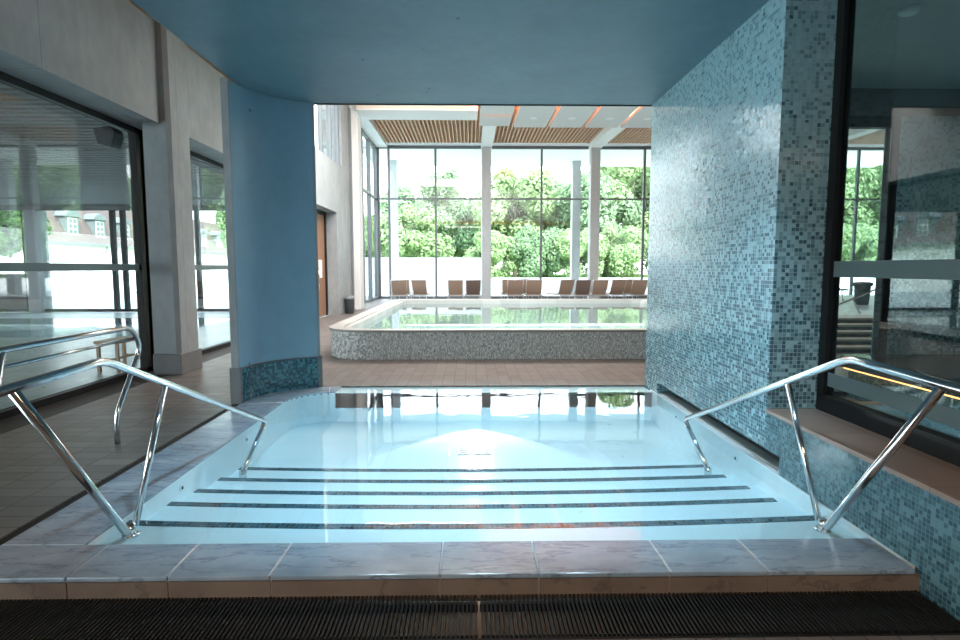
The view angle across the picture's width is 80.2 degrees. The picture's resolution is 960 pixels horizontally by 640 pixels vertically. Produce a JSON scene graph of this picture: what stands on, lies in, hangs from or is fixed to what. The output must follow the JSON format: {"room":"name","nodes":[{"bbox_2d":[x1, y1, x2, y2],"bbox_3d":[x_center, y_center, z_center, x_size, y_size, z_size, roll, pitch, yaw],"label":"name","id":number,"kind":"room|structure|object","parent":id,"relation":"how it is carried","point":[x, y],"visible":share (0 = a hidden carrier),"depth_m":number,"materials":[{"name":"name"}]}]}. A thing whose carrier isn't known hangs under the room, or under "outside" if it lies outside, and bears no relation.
{"room":"indoor swimming pool","nodes":[
{"label":"indoor swimming pool","id":0,"kind":"room"},
{"bbox_2d":[0,211,49,257],"bbox_3d":[-21.797,-4.012,23.598,6.246,6.781,4.785,-1,5,-10],"label":"tree","id":1,"kind":"object","parent":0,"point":[10,227],"visible":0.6,"depth_m":24.09,"materials":[{"name":"green plant"}]},
{"bbox_2d":[142,15,198,353],"bbox_3d":[-4.394,-2.039,8.047,0.360,5.600,0.550,0,5,-1],"label":"wall column","id":2,"kind":"structure","parent":0,"point":[166,146],"depth_m":7.91,"materials":[{"name":"grey concrete"}]},
{"bbox_2d":[153,348,202,374],"bbox_3d":[-4.387,0.599,8.298,0.395,0.300,0.630,0,5,-1],"label":"baseboard","id":3,"kind":"structure","parent":2,"relation":"attached to","point":[182,363],"depth_m":7.99,"materials":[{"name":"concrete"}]},
{"bbox_2d":[0,0,351,314],"bbox_3d":[-4.662,-3.173,8.366,0.620,7.800,23.800,0,5,-1],"label":"wall","id":4,"kind":"structure","parent":0,"point":[97,55],"depth_m":6.98,"materials":[{"name":"grey concrete"}]},
{"bbox_2d":[0,71,153,419],"bbox_3d":[-4.757,-0.443,2.598,0.100,3.510,11.420,0,5,-1],"label":"window","id":5,"kind":"structure","parent":4,"relation":"in","point":[141,267],"depth_m":7.94,"materials":[{"name":"black metal"}]},
{"bbox_2d":[190,151,230,354],"bbox_3d":[-4.903,-1.198,10.872,0.100,3.510,5.160,0,5,-1],"label":"window","id":6,"kind":"structure","parent":4,"relation":"in","point":[193,155],"depth_m":10.31,"materials":[{"name":"black metal"}]},
{"bbox_2d":[317,209,327,316],"bbox_3d":[-4.866,-1.652,16.736,0.180,3.250,2.800,0,5,-1],"label":"door","id":7,"kind":"structure","parent":4,"relation":"in","point":[321,215],"depth_m":17.71,"materials":[{"name":"brown wood"}]},
{"bbox_2d":[317,105,338,164],"bbox_3d":[-4.643,-6.185,16.728,0.120,2.720,3.800,0,5,-1],"label":"clerestory window","id":8,"kind":"structure","parent":4,"relation":"in","point":[319,107],"depth_m":17.58,"materials":[{"name":"clear glass"}]},
{"bbox_2d":[348,108,354,309],"bbox_3d":[-4.516,-3.834,20.018,0.080,7.000,0.120,0,5,-1],"label":"wall","id":9,"kind":"structure","parent":4,"relation":"attached to","point":[349,109],"depth_m":19.95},
{"bbox_2d":[128,0,235,83],"bbox_3d":[2.523,-3.835,4.063,14.800,0.200,15.300,0,5,-1],"label":"ceiling","id":10,"kind":"structure","parent":0,"point":[128,0],"depth_m":8.92,"materials":[{"name":"blue paint"}]},
{"bbox_2d":[220,78,322,405],"bbox_3d":[-2.444,-0.763,6.715,0.305,3.700,1.268,4,6,35],"label":"wall","id":11,"kind":"structure","parent":0,"point":[269,165],"depth_m":6.76,"materials":[{"name":"paint"}]},
{"bbox_2d":[314,103,651,106],"bbox_3d":[-0.272,-2.801,6.986,4.790,0.330,0.030,0,5,-1],"label":"trim","id":12,"kind":"structure","parent":11,"relation":"attached to","point":[314,103],"depth_m":7.01,"materials":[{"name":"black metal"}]},
{"bbox_2d":[350,105,363,309],"bbox_3d":[-4.697,-4.137,20.580,0.780,7.500,0.700,0,5,-1],"label":"wall pillar","id":13,"kind":"structure","parent":0,"point":[355,117],"depth_m":20.36,"materials":[{"name":"white paint"}]},
{"bbox_2d":[88,390,651,544],"bbox_3d":[-0.061,1.347,5.118,4.412,0.588,3.910,0,5,-1],"label":"wall","id":14,"kind":"structure","parent":0,"point":[224,462],"depth_m":6.96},
{"bbox_2d":[2,403,281,545],"bbox_3d":[-2.408,1.174,4.745,0.450,0.200,3.280,0,5,-1],"label":"coping","id":15,"kind":"object","parent":14,"relation":"on","point":[82,521],"visible":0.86,"depth_m":3.98,"materials":[{"name":"grey stone"}]},
{"bbox_2d":[243,386,341,402],"bbox_3d":[-2.218,0.983,6.832,0.526,0.200,1.282,5,7,43],"label":"coping corner","id":16,"kind":"object","parent":14,"relation":"on","point":[281,396],"visible":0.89,"depth_m":6.81,"materials":[{"name":"tile"}]},
{"bbox_2d":[0,538,919,600],"bbox_3d":[-1.925,1.303,2.947,8.249,0.130,0.340,0,5,-1],"label":"coping","id":17,"kind":"object","parent":14,"relation":"on","point":[483,568],"visible":0.98,"depth_m":2.85,"materials":[{"name":"tile"}]},
{"bbox_2d":[469,396,480,408],"bbox_3d":[-0.060,1.003,6.945,0.150,0.150,0.030,0,5,-1],"label":"lamp","id":18,"kind":"object","parent":14,"relation":"attached to","point":[474,402],"visible":1,"depth_m":6.93,"materials":[{"name":"glass"}]},
{"bbox_2d":[335,386,651,407],"bbox_3d":[0.173,0.965,7.146,3.872,0.180,0.350,0,5,-1],"label":"coping","id":19,"kind":"object","parent":14,"relation":"on","point":[624,387],"visible":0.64,"depth_m":7.01,"materials":[{"name":"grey tile"}]},
{"bbox_2d":[356,105,477,108],"bbox_3d":[-2.199,-7.784,20.382,4.220,0.800,1.280,0,5,-1],"label":"ceiling","id":20,"kind":"structure","parent":0,"point":[357,106],"depth_m":19.77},
{"bbox_2d":[356,109,477,119],"bbox_3d":[-2.199,-7.361,20.423,4.220,0.050,1.295,0,5,-1],"label":"trim","id":21,"kind":"structure","parent":20,"relation":"attached to","point":[366,114],"depth_m":20.32,"materials":[{"name":"white paint"}]},
{"bbox_2d":[0,292,903,539],"bbox_3d":[-6.280,0.249,15.981,56.000,0.400,40.000,0,5,-1],"label":"floor","id":22,"kind":"structure","parent":0,"point":[34,481],"depth_m":7.37,"materials":[{"name":"brown tile"}]},
{"bbox_2d":[0,326,141,444],"bbox_3d":[-3.027,0.633,4.034,0.141,1.016,2.226,0,5,-2],"label":"handrail","id":23,"kind":"object","parent":22,"relation":"on","point":[3,350],"visible":1,"depth_m":4.36,"materials":[{"name":"silver metal"}]},
{"bbox_2d":[93,336,134,372],"bbox_3d":[-5.420,0.510,8.608,0.380,0.460,0.640,0,5,1],"label":"bench","id":24,"kind":"object","parent":22,"relation":"on","point":[125,355],"visible":0.56,"depth_m":8.35,"materials":[{"name":"brown wood"}]},
{"bbox_2d":[0,210,228,311],"bbox_3d":[-14.766,-2.029,19.490,19.160,3.500,0.500,0,5,-1],"label":"screen","id":25,"kind":"object","parent":22,"relation":"on","point":[30,291],"visible":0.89,"depth_m":19.42,"materials":[{"name":"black metal"}]},
{"bbox_2d":[0,205,224,210],"bbox_3d":[-14.765,-3.986,19.262,19.160,0.560,0.200,0,5,-1],"label":"fascia","id":26,"kind":"object","parent":25,"relation":"attached to","point":[2,207],"visible":0.11,"depth_m":19.21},
{"bbox_2d":[0,83,224,205],"bbox_3d":[-14.565,-2.862,7.923,19.160,0.060,22.810,0,5,-1],"label":"terrace soffit slats","id":27,"kind":"structure","parent":26,"relation":"attached to","point":[51,154],"depth_m":11.53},
{"bbox_2d":[93,125,123,149],"bbox_3d":[-5.497,-2.721,8.443,0.320,0.354,0.240,0,5,-1],"label":"loudspeaker","id":28,"kind":"object","parent":27,"relation":"hanging from","point":[109,136],"visible":0.88,"depth_m":8.33,"materials":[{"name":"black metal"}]},
{"bbox_2d":[0,410,228,545],"bbox_3d":[-2.665,1.249,4.536,0.065,0.288,3.400,0,5,-1],"label":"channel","id":29,"kind":"structure","parent":22,"relation":"in","point":[11,536],"depth_m":3.96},
{"bbox_2d":[0,318,229,337],"bbox_3d":[-20.762,0.185,14.816,27.000,0.001,5.000,0,5,-1],"label":"pool water","id":30,"kind":"object","parent":22,"relation":"in","point":[9,327],"depth_m":15.23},
{"bbox_2d":[344,295,354,313],"bbox_3d":[-4.332,-0.525,18.907,0.360,0.610,0.360,0,5,-1],"label":"litter bin","id":31,"kind":"object","parent":22,"relation":"on","point":[349,300],"visible":1,"depth_m":18.78,"materials":[{"name":"metal"}]},
{"bbox_2d":[361,128,378,303],"bbox_3d":[-4.963,-4.477,24.311,0.180,7.500,6.800,0,5,-1],"label":"window","id":32,"kind":"structure","parent":22,"relation":"on","point":[369,142],"depth_m":25.76,"materials":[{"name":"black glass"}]},
{"bbox_2d":[390,280,407,299],"bbox_3d":[-3.494,-1.255,24.767,0.700,1.006,1.880,-1,5,-6],"label":"sun lounger","id":33,"kind":"object","parent":22,"relation":"on","point":[399,287],"visible":0.84,"depth_m":24.07,"materials":[{"name":"beige fabric"}]},
{"bbox_2d":[410,280,434,298],"bbox_3d":[-2.517,-1.284,25.078,0.700,1.006,1.880,1,5,7],"label":"sun lounger","id":34,"kind":"object","parent":22,"relation":"on","point":[419,289],"visible":0.84,"depth_m":24.41,"materials":[{"name":"fabric"}]},
{"bbox_2d":[447,280,463,298],"bbox_3d":[-1.044,-1.260,24.814,0.700,1.006,1.880,0,5,-1],"label":"sun lounger","id":35,"kind":"object","parent":22,"relation":"on","point":[456,287],"visible":0.83,"depth_m":24.10,"materials":[{"name":"metal"}]},
{"bbox_2d":[464,280,481,298],"bbox_3d":[-0.323,-1.270,24.925,0.700,1.006,1.880,0,5,-3],"label":"sun lounger","id":36,"kind":"object","parent":22,"relation":"on","point":[472,287],"visible":0.85,"depth_m":24.23,"materials":[{"name":"brown fabric"}]},
{"bbox_2d":[329,299,646,359],"bbox_3d":[1.500,0.189,14.049,8.410,0.910,9.350,0,5,-1],"label":"pool","id":37,"kind":"object","parent":22,"relation":"in","point":[348,341],"visible":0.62,"depth_m":9.40,"materials":[{"name":"tile"}]},
{"bbox_2d":[360,304,646,328],"bbox_3d":[1.500,-0.134,14.019,7.670,0.001,8.610,0,5,-1],"label":"pool water","id":38,"kind":"object","parent":37,"relation":"in","point":[406,316],"visible":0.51,"depth_m":13.46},
{"bbox_2d":[504,280,523,298],"bbox_3d":[1.466,-1.273,24.957,0.700,1.006,1.880,0,5,-3],"label":"sun lounger","id":39,"kind":"object","parent":22,"relation":"on","point":[514,287],"visible":0.84,"depth_m":24.27,"materials":[{"name":"metal"}]},
{"bbox_2d":[524,280,542,298],"bbox_3d":[2.311,-1.274,24.971,0.700,1.006,1.880,0,5,1],"label":"sun lounger","id":40,"kind":"object","parent":22,"relation":"on","point":[534,287],"visible":0.84,"depth_m":24.29,"materials":[{"name":"fabric"}]},
{"bbox_2d":[546,280,575,298],"bbox_3d":[3.582,-1.301,25.273,0.700,1.006,1.880,-1,5,-13],"label":"sun lounger","id":41,"kind":"object","parent":22,"relation":"on","point":[566,286],"visible":0.83,"depth_m":24.60,"materials":[{"name":"fabric"}]},
{"bbox_2d":[569,280,591,298],"bbox_3d":[4.383,-1.277,25.008,0.700,1.006,1.880,0,5,-1],"label":"sun lounger","id":42,"kind":"object","parent":22,"relation":"on","point":[583,287],"visible":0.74,"depth_m":24.31,"materials":[{"name":"metal"}]},
{"bbox_2d":[585,280,609,298],"bbox_3d":[5.120,-1.278,25.021,0.700,1.006,1.880,0,5,-1],"label":"sun lounger","id":43,"kind":"object","parent":22,"relation":"on","point":[599,287],"visible":0.76,"depth_m":24.33,"materials":[{"name":"metal"}]},
{"bbox_2d":[598,280,627,298],"bbox_3d":[5.888,-1.315,25.424,0.700,1.006,1.880,-1,5,-9],"label":"sun lounger","id":44,"kind":"object","parent":22,"relation":"on","point":[617,287],"visible":0.77,"depth_m":24.72,"materials":[{"name":"metal"}]},
{"bbox_2d":[377,145,883,298],"bbox_3d":[8.257,-4.723,27.885,26.500,7.340,0.140,0,5,-1],"label":"window","id":45,"kind":"structure","parent":22,"relation":"on","point":[644,148],"depth_m":27.68,"materials":[{"name":"black metal"}]},
{"bbox_2d":[622,280,647,298],"bbox_3d":[6.803,-1.281,25.050,0.700,1.006,1.880,0,5,-1],"label":"sun lounger","id":46,"kind":"object","parent":22,"relation":"on","point":[639,287],"visible":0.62,"depth_m":24.37,"materials":[{"name":"metal"}]},
{"bbox_2d":[836,315,872,352],"bbox_3d":[10.856,0.234,11.200,9.900,0.500,2.120,0,5,-1],"label":"stairs","id":47,"kind":"structure","parent":22,"relation":"on","point":[854,332],"depth_m":10.77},
{"bbox_2d":[840,354,959,438],"bbox_3d":[5.820,1.384,1.886,6.300,1.100,9.700,0,5,-1],"label":"hot tub","id":48,"kind":"object","parent":22,"relation":"on","point":[946,367],"visible":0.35,"depth_m":5.86,"materials":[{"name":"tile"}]},
{"bbox_2d":[248,420,701,468],"bbox_3d":[-0.071,1.528,5.095,4.432,0.230,4.030,0,5,-1],"label":"floor","id":49,"kind":"structure","parent":0,"point":[603,443],"depth_m":5.96,"materials":[{"name":"blue tile"}]},
{"bbox_2d":[457,444,490,454],"bbox_3d":[-0.061,1.334,5.895,0.340,0.009,0.340,0,5,-1],"label":"floor drain","id":50,"kind":"object","parent":49,"relation":"on","point":[463,449],"visible":1,"depth_m":5.87,"materials":[{"name":"white metal"}]},
{"bbox_2d":[96,464,857,601],"bbox_3d":[-0.005,1.331,4.184,4.332,0.329,2.091,0,5,-1],"label":"steps","id":51,"kind":"structure","parent":49,"relation":"on","point":[669,502],"depth_m":3.88,"materials":[{"name":"blue tile"}]},
{"bbox_2d":[0,358,266,538],"bbox_3d":[-2.036,0.801,3.826,0.100,1.340,3.247,0,5,-1],"label":"pool handrail","id":52,"kind":"object","parent":51,"relation":"on","point":[13,390],"visible":0.99,"depth_m":3.09,"materials":[{"name":"silver metal"}]},
{"bbox_2d":[684,356,959,532],"bbox_3d":[2.023,0.794,3.897,0.100,1.340,3.247,0,5,-1],"label":"pool handrail","id":53,"kind":"object","parent":51,"relation":"on","point":[940,387],"visible":0.99,"depth_m":3.17,"materials":[{"name":"silver metal"}]},
{"bbox_2d":[482,147,490,298],"bbox_3d":[0.298,-4.586,27.155,0.440,7.200,0.500,0,5,-1],"label":"column","id":54,"kind":"structure","parent":0,"point":[486,151],"depth_m":26.91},
{"bbox_2d":[131,0,959,104],"bbox_3d":[4.694,-2.380,1.874,14.540,0.400,10.400,0,5,-1],"label":"ceiling","id":55,"kind":"structure","parent":0,"point":[537,52],"depth_m":5.14,"materials":[{"name":"paint"}]},
{"bbox_2d":[850,88,959,115],"bbox_3d":[7.232,-2.251,4.316,9.380,0.300,4.750,0,5,-1],"label":"beam right room","id":56,"kind":"structure","parent":55,"relation":"attached to","point":[864,101],"depth_m":6.39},
{"bbox_2d":[897,4,920,16],"bbox_3d":[3.320,-2.388,4.410,0.150,0.044,0.150,0,5,-1],"label":"smoke detector","id":57,"kind":"object","parent":55,"relation":"attached to","point":[909,10],"visible":1,"depth_m":4.37,"materials":[{"name":"white plastic"}]},
{"bbox_2d":[587,148,600,298],"bbox_3d":[5.438,-4.594,27.245,0.440,7.200,0.500,0,5,-1],"label":"column","id":58,"kind":"structure","parent":0,"point":[594,153],"depth_m":27.00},
{"bbox_2d":[361,118,883,146],"bbox_3d":[8.266,-8.253,24.149,26.600,0.550,6.700,0,5,-1],"label":"beam","id":59,"kind":"structure","parent":0,"point":[368,126],"depth_m":26.95,"materials":[{"name":"white paint"}]},
{"bbox_2d":[372,107,481,142],"bbox_3d":[-2.136,-8.127,23.927,4.470,0.120,5.800,0,5,-1],"label":"ceiling","id":60,"kind":"structure","parent":59,"relation":"attached to","point":[394,131],"depth_m":24.51,"materials":[{"name":"brown wood"}]},
{"bbox_2d":[493,106,602,143],"bbox_3d":[2.923,-8.136,24.015,4.630,0.120,5.800,0,5,-1],"label":"ceiling","id":61,"kind":"structure","parent":59,"relation":"attached to","point":[503,134],"depth_m":25.19,"materials":[{"name":"brown wood"}]},
{"bbox_2d":[608,128,651,143],"bbox_3d":[8.092,-8.144,24.106,4.690,0.120,5.800,0,5,-1],"label":"ceiling","id":62,"kind":"structure","parent":59,"relation":"attached to","point":[627,135],"depth_m":25.57,"materials":[{"name":"brown wood"}]},
{"bbox_2d":[848,129,884,144],"bbox_3d":[18.616,-8.161,24.289,4.900,0.120,5.800,0,5,-1],"label":"ceiling","id":63,"kind":"structure","parent":59,"relation":"attached to","point":[877,137],"depth_m":26.12,"materials":[{"name":"brown wood"}]},
{"bbox_2d":[353,633,959,639],"bbox_3d":[-1.916,1.441,2.466,8.250,0.082,0.013,0,5,-1],"label":"trim","id":64,"kind":"structure","parent":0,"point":[882,634],"depth_m":2.51,"materials":[{"name":"black metal"}]},
{"bbox_2d":[560,635,959,639],"bbox_3d":[-0.993,1.753,-0.279,10.000,0.200,5.560,0,5,-1],"label":"floor","id":65,"kind":"structure","parent":0,"point":[911,637],"depth_m":2.50,"materials":[{"name":"brown tile"}]},
{"bbox_2d":[334,600,604,637],"bbox_3d":[-1.919,1.460,2.655,8.250,0.050,0.370,0,5,-1],"label":"channel","id":66,"kind":"object","parent":65,"relation":"in","point":[479,617],"depth_m":2.69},
{"bbox_2d":[0,595,477,639],"bbox_3d":[-1.502,1.403,2.649,2.985,0.055,0.330,0,5,-1],"label":"drain grate","id":67,"kind":"object","parent":66,"relation":"on","point":[235,618],"visible":1,"depth_m":2.64,"materials":[{"name":"black plastic"}]},
{"bbox_2d":[480,590,959,637],"bbox_3d":[1.099,1.399,2.695,2.193,0.055,0.330,0,5,-1],"label":"drain grate","id":68,"kind":"object","parent":66,"relation":"on","point":[879,612],"visible":0.98,"depth_m":2.66,"materials":[{"name":"black plastic"}]},
{"bbox_2d":[645,0,959,621],"bbox_3d":[2.391,-0.136,2.038,0.388,4.100,10.400,0,5,-1],"label":"wall","id":69,"kind":"structure","parent":0,"point":[740,145],"depth_m":4.43,"materials":[{"name":"blue tile"}]},
{"bbox_2d":[662,393,778,469],"bbox_3d":[2.254,1.010,5.520,0.093,0.026,2.690,0,5,-1],"label":"trim","id":70,"kind":"structure","parent":69,"relation":"attached to","point":[759,453],"depth_m":5.13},
{"bbox_2d":[672,394,779,460],"bbox_3d":[2.291,1.109,5.525,0.170,0.188,2.720,0,5,-1],"label":"channel","id":71,"kind":"object","parent":69,"relation":"attached to","point":[675,395],"visible":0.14,"depth_m":5.29,"materials":[{"name":"ceramic"}]},
{"bbox_2d":[765,408,959,506],"bbox_3d":[2.418,1.021,0.638,0.385,0.030,7.400,0,5,-1],"label":"trim ledge","id":72,"kind":"object","parent":69,"relation":"on","point":[936,476],"visible":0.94,"depth_m":3.29,"materials":[{"name":"ceramic"}]},
{"bbox_2d":[816,0,959,466],"bbox_3d":[2.651,-0.448,0.508,0.080,3.200,7.400,0,5,-1],"label":"window","id":73,"kind":"structure","parent":69,"relation":"in","point":[942,446],"depth_m":4.01,"materials":[{"name":"black metal"}]},
{"bbox_2d":[838,295,873,314],"bbox_3d":[13.758,-0.276,16.788,15.900,0.500,9.000,0,5,-1],"label":"floor","id":74,"kind":"structure","parent":0,"point":[848,308],"depth_m":14.49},
{"bbox_2d":[852,282,873,304],"bbox_3d":[10.448,-0.729,15.584,0.500,0.620,0.500,0,5,-1],"label":"bin","id":75,"kind":"object","parent":74,"relation":"on","point":[860,288],"visible":0.94,"depth_m":15.45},
{"bbox_2d":[834,116,959,395],"bbox_3d":[5.693,-0.462,6.712,6.380,3.700,0.250,0,5,-1],"label":"wall","id":76,"kind":"structure","parent":0,"point":[924,314],"depth_m":6.53,"materials":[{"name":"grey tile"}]},
{"bbox_3d":[4.589,-7.867,18.545,9.350,0.300,5.200,0,5,-1],"label":"ceiling","id":77,"kind":"structure","parent":0,"visible":0},
{"bbox_2d":[479,115,511,125],"bbox_3d":[0.540,-7.475,20.242,1.110,0.810,1.350,0,5,-1],"label":"ceiling panel","id":78,"kind":"object","parent":77,"relation":"hanging from","point":[485,120],"visible":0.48,"depth_m":20.18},
{"bbox_2d":[480,106,514,114],"bbox_3d":[0.568,-7.330,18.649,1.110,0.810,1.550,0,5,-1],"label":"ceiling panel","id":79,"kind":"object","parent":77,"relation":"hanging from","point":[484,110],"visible":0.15,"depth_m":18.90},
{"bbox_2d":[514,106,556,127],"bbox_3d":[1.880,-7.364,19.096,1.190,0.822,4.100,0,5,-1],"label":"ceiling panel","id":80,"kind":"object","parent":77,"relation":"hanging from","point":[527,116],"visible":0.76,"depth_m":19.64,"materials":[{"name":"white plastic"}]},
{"bbox_2d":[549,106,597,127],"bbox_3d":[3.210,-7.367,19.119,1.190,0.822,4.100,0,5,-1],"label":"ceiling panel","id":81,"kind":"object","parent":77,"relation":"hanging from","point":[565,116],"visible":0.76,"depth_m":19.64,"materials":[{"name":"white plastic"}]},
{"bbox_2d":[585,106,637,127],"bbox_3d":[4.540,-7.369,19.142,1.190,0.822,4.100,0,5,-1],"label":"ceiling panel","id":82,"kind":"object","parent":77,"relation":"hanging from","point":[605,116],"visible":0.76,"depth_m":19.64,"materials":[{"name":"white plastic"}]},
{"bbox_2d":[621,107,651,127],"bbox_3d":[5.869,-7.371,19.166,1.190,0.822,4.100,0,5,-1],"label":"ceiling panel","id":83,"kind":"object","parent":77,"relation":"hanging from","point":[642,117],"visible":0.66,"depth_m":20.05,"materials":[{"name":"white paint"}]},
{"bbox_3d":[8.246,-8.288,19.576,26.800,0.250,16.200,0,5,-1],"label":"ceiling","id":84,"kind":"structure","parent":0,"visible":0},
{"bbox_2d":[481,126,495,148],"bbox_3d":[0.361,-8.071,23.524,0.510,0.800,7.100,0,5,-1],"label":"ceiling beam","id":85,"kind":"structure","parent":84,"relation":"attached to","point":[488,132],"depth_m":24.25,"materials":[{"name":"white paint"}]},
{"bbox_2d":[589,107,638,148],"bbox_3d":[5.500,-8.079,23.614,0.510,0.800,7.100,0,5,-1],"label":"ceiling beam","id":86,"kind":"structure","parent":84,"relation":"attached to","point":[605,135],"depth_m":24.53,"materials":[{"name":"white paint"}]},
{"bbox_2d":[848,129,881,139],"bbox_3d":[15.899,-8.095,23.796,0.510,0.800,7.100,0,5,-1],"label":"ceiling beam","id":87,"kind":"structure","parent":84,"relation":"attached to","point":[853,133],"depth_m":23.69,"materials":[{"name":"white paint"}]},
{"label":"outside","id":88,"kind":"structure","parent":0,"visible":0},
{"bbox_2d":[386,289,874,295],"bbox_3d":[9.392,-1.401,34.787,100.000,0.470,12.800,0,5,-1],"label":"ground","id":89,"kind":"structure","parent":88,"point":[493,292],"depth_m":35.74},
{"bbox_2d":[0,257,480,291],"bbox_3d":[-15.207,-2.822,35.780,30.850,2.180,0.300,0,5,-1],"label":"wall","id":90,"kind":"structure","parent":89,"relation":"on","point":[464,269],"depth_m":35.65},
{"bbox_2d":[390,160,398,279],"bbox_3d":[-4.926,-5.218,32.429,0.500,7.500,0.500,0,5,-1],"label":"column","id":91,"kind":"structure","parent":89,"relation":"on","point":[393,163],"depth_m":32.19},
{"bbox_2d":[363,137,883,166],"bbox_3d":[8.649,-9.032,30.763,29.600,0.400,6.200,0,5,-1],"label":"canopy roof","id":92,"kind":"structure","parent":91,"relation":"on","point":[404,157],"depth_m":31.08,"materials":[{"name":"white paint"}]},
{"bbox_2d":[481,161,481,293],"bbox_3d":[0.314,-5.226,32.520,0.460,7.500,0.500,0,5,-1],"label":"column","id":93,"kind":"structure","parent":89,"relation":"on","point":[481,161],"depth_m":32.42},
{"bbox_2d":[570,161,580,292],"bbox_3d":[5.453,-5.234,32.610,0.460,7.500,0.500,0,5,-1],"label":"column","id":94,"kind":"structure","parent":89,"relation":"on","point":[575,165],"depth_m":32.37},
{"bbox_2d":[491,278,875,289],"bbox_3d":[14.732,-2.620,40.996,29.100,0.830,0.400,0,5,-1],"label":"wall","id":95,"kind":"structure","parent":89,"relation":"on","point":[547,283],"depth_m":40.65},
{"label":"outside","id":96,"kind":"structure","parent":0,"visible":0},
{"bbox_2d":[493,274,854,277],"bbox_3d":[8.674,-5.306,75.494,140.000,0.850,69.000,0,5,-1],"label":"lawn","id":97,"kind":"structure","parent":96,"point":[552,275],"depth_m":77.44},
{"bbox_2d":[1,211,226,257],"bbox_3d":[-36.538,-7.644,60.675,9.480,7.200,44.900,0,5,-1],"label":"house","id":98,"kind":"structure","parent":97,"relation":"on","point":[75,233],"depth_m":47.18,"materials":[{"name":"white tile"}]},
{"bbox_2d":[214,211,226,247],"bbox_3d":[-19.364,-7.776,50.944,7.005,8.547,7.164,3,6,29],"label":"tree","id":99,"kind":"object","parent":97,"relation":"on","point":[220,217],"visible":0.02,"depth_m":49.22,"materials":[{"name":"green plant"}]},
{"bbox_2d":[364,215,418,257],"bbox_3d":[-12.757,-9.027,74.236,9.853,9.175,8.622,-3,6,-26],"label":"tree","id":100,"kind":"object","parent":97,"relation":"on","point":[365,219],"visible":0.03,"depth_m":72.03,"materials":[{"name":"green plant"}]},
{"bbox_2d":[364,184,426,220],"bbox_3d":[-12.485,-13.600,86.857,12.144,13.627,13.878,-3,6,-27],"label":"tree","id":101,"kind":"object","parent":97,"relation":"on","point":[403,192],"visible":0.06,"depth_m":83.23,"materials":[{"name":"green plant"}]},
{"bbox_2d":[366,204,455,257],"bbox_3d":[-8.127,-8.718,68.043,9.495,9.804,9.710,5,7,43],"label":"tree","id":102,"kind":"object","parent":97,"relation":"on","point":[415,228],"visible":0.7,"depth_m":65.74,"materials":[{"name":"green plant"}]},
{"bbox_2d":[415,167,466,236],"bbox_3d":[-5.162,-13.138,77.278,7.497,14.439,8.538,-1,5,-14],"label":"tree","id":103,"kind":"object","parent":97,"relation":"on","point":[447,180],"visible":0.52,"depth_m":74.86,"materials":[{"name":"green plant"}]},
{"bbox_2d":[434,190,504,257],"bbox_3d":[-0.957,-10.978,72.597,9.288,10.991,8.585,1,5,15],"label":"tree","id":104,"kind":"object","parent":97,"relation":"on","point":[459,226],"visible":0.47,"depth_m":71.54,"materials":[{"name":"green plant"}]},
{"bbox_2d":[463,230,517,277],"bbox_3d":[1.154,-6.362,56.874,5.249,5.300,5.133,-4,6,-35],"label":"tree","id":105,"kind":"object","parent":97,"relation":"on","point":[501,244],"visible":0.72,"depth_m":56.11,"materials":[{"name":"green plant"}]},
{"bbox_2d":[472,166,555,277],"bbox_3d":[4.033,-11.806,68.603,10.399,13.365,10.635,1,5,13],"label":"tree","id":106,"kind":"object","parent":97,"relation":"on","point":[527,185],"visible":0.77,"depth_m":65.76,"materials":[{"name":"green plant"}]},
{"bbox_2d":[505,224,566,277],"bbox_3d":[5.501,-6.803,57.092,5.612,5.544,5.187,-3,6,-26],"label":"tree","id":107,"kind":"object","parent":97,"relation":"on","point":[527,254],"visible":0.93,"depth_m":55.63,"materials":[{"name":"green plant"}]},
{"bbox_2d":[505,186,567,276],"bbox_3d":[8.483,-11.458,74.462,13.191,12.138,12.818,3,6,26],"label":"tree","id":108,"kind":"object","parent":97,"relation":"on","point":[546,223],"visible":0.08,"depth_m":70.41,"materials":[{"name":"green plant"}]},
{"bbox_2d":[555,228,608,277],"bbox_3d":[9.974,-6.460,56.953,5.588,5.642,5.464,1,5,7],"label":"tree","id":109,"kind":"object","parent":97,"relation":"on","point":[563,244],"visible":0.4,"depth_m":55.19,"materials":[{"name":"green plant"}]},
{"bbox_2d":[551,169,641,236],"bbox_3d":[13.332,-11.397,67.196,10.302,12.808,11.146,-4,6,-36],"label":"tree","id":110,"kind":"object","parent":97,"relation":"on","point":[608,208],"visible":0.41,"depth_m":63.92,"materials":[{"name":"green plant"}]},
{"bbox_2d":[600,224,648,277],"bbox_3d":[14.120,-6.654,57.152,5.757,5.813,5.630,3,6,32],"label":"tree","id":111,"kind":"object","parent":97,"relation":"on","point":[623,252],"visible":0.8,"depth_m":56.01,"materials":[{"name":"green plant"}]},
{"bbox_2d":[600,167,650,276],"bbox_3d":[18.627,-13.147,70.023,13.804,15.778,14.205,5,7,44],"label":"tree","id":112,"kind":"object","parent":97,"relation":"on","point":[628,181],"visible":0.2,"depth_m":67.38,"materials":[{"name":"green plant"}]},
{"bbox_2d":[840,222,878,277],"bbox_3d":[37.452,-6.874,57.623,5.926,5.984,5.795,2,6,22],"label":"tree","id":113,"kind":"object","parent":97,"relation":"on","point":[866,246],"visible":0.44,"depth_m":55.66,"materials":[{"name":"green plant"}]},
{"bbox_2d":[844,167,878,225],"bbox_3d":[40.204,-12.919,69.193,12.485,15.475,12.208,-2,6,-25],"label":"tree","id":114,"kind":"object","parent":97,"relation":"on","point":[850,180],"visible":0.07,"depth_m":63.84,"materials":[{"name":"green plant"}]},
{"bbox_2d":[844,164,882,260],"bbox_3d":[47.662,-13.149,70.049,12.660,15.778,12.947,2,5,18],"label":"tree","id":115,"kind":"object","parent":97,"relation":"on","point":[873,210],"visible":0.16,"depth_m":66.13,"materials":[{"name":"green plant"}]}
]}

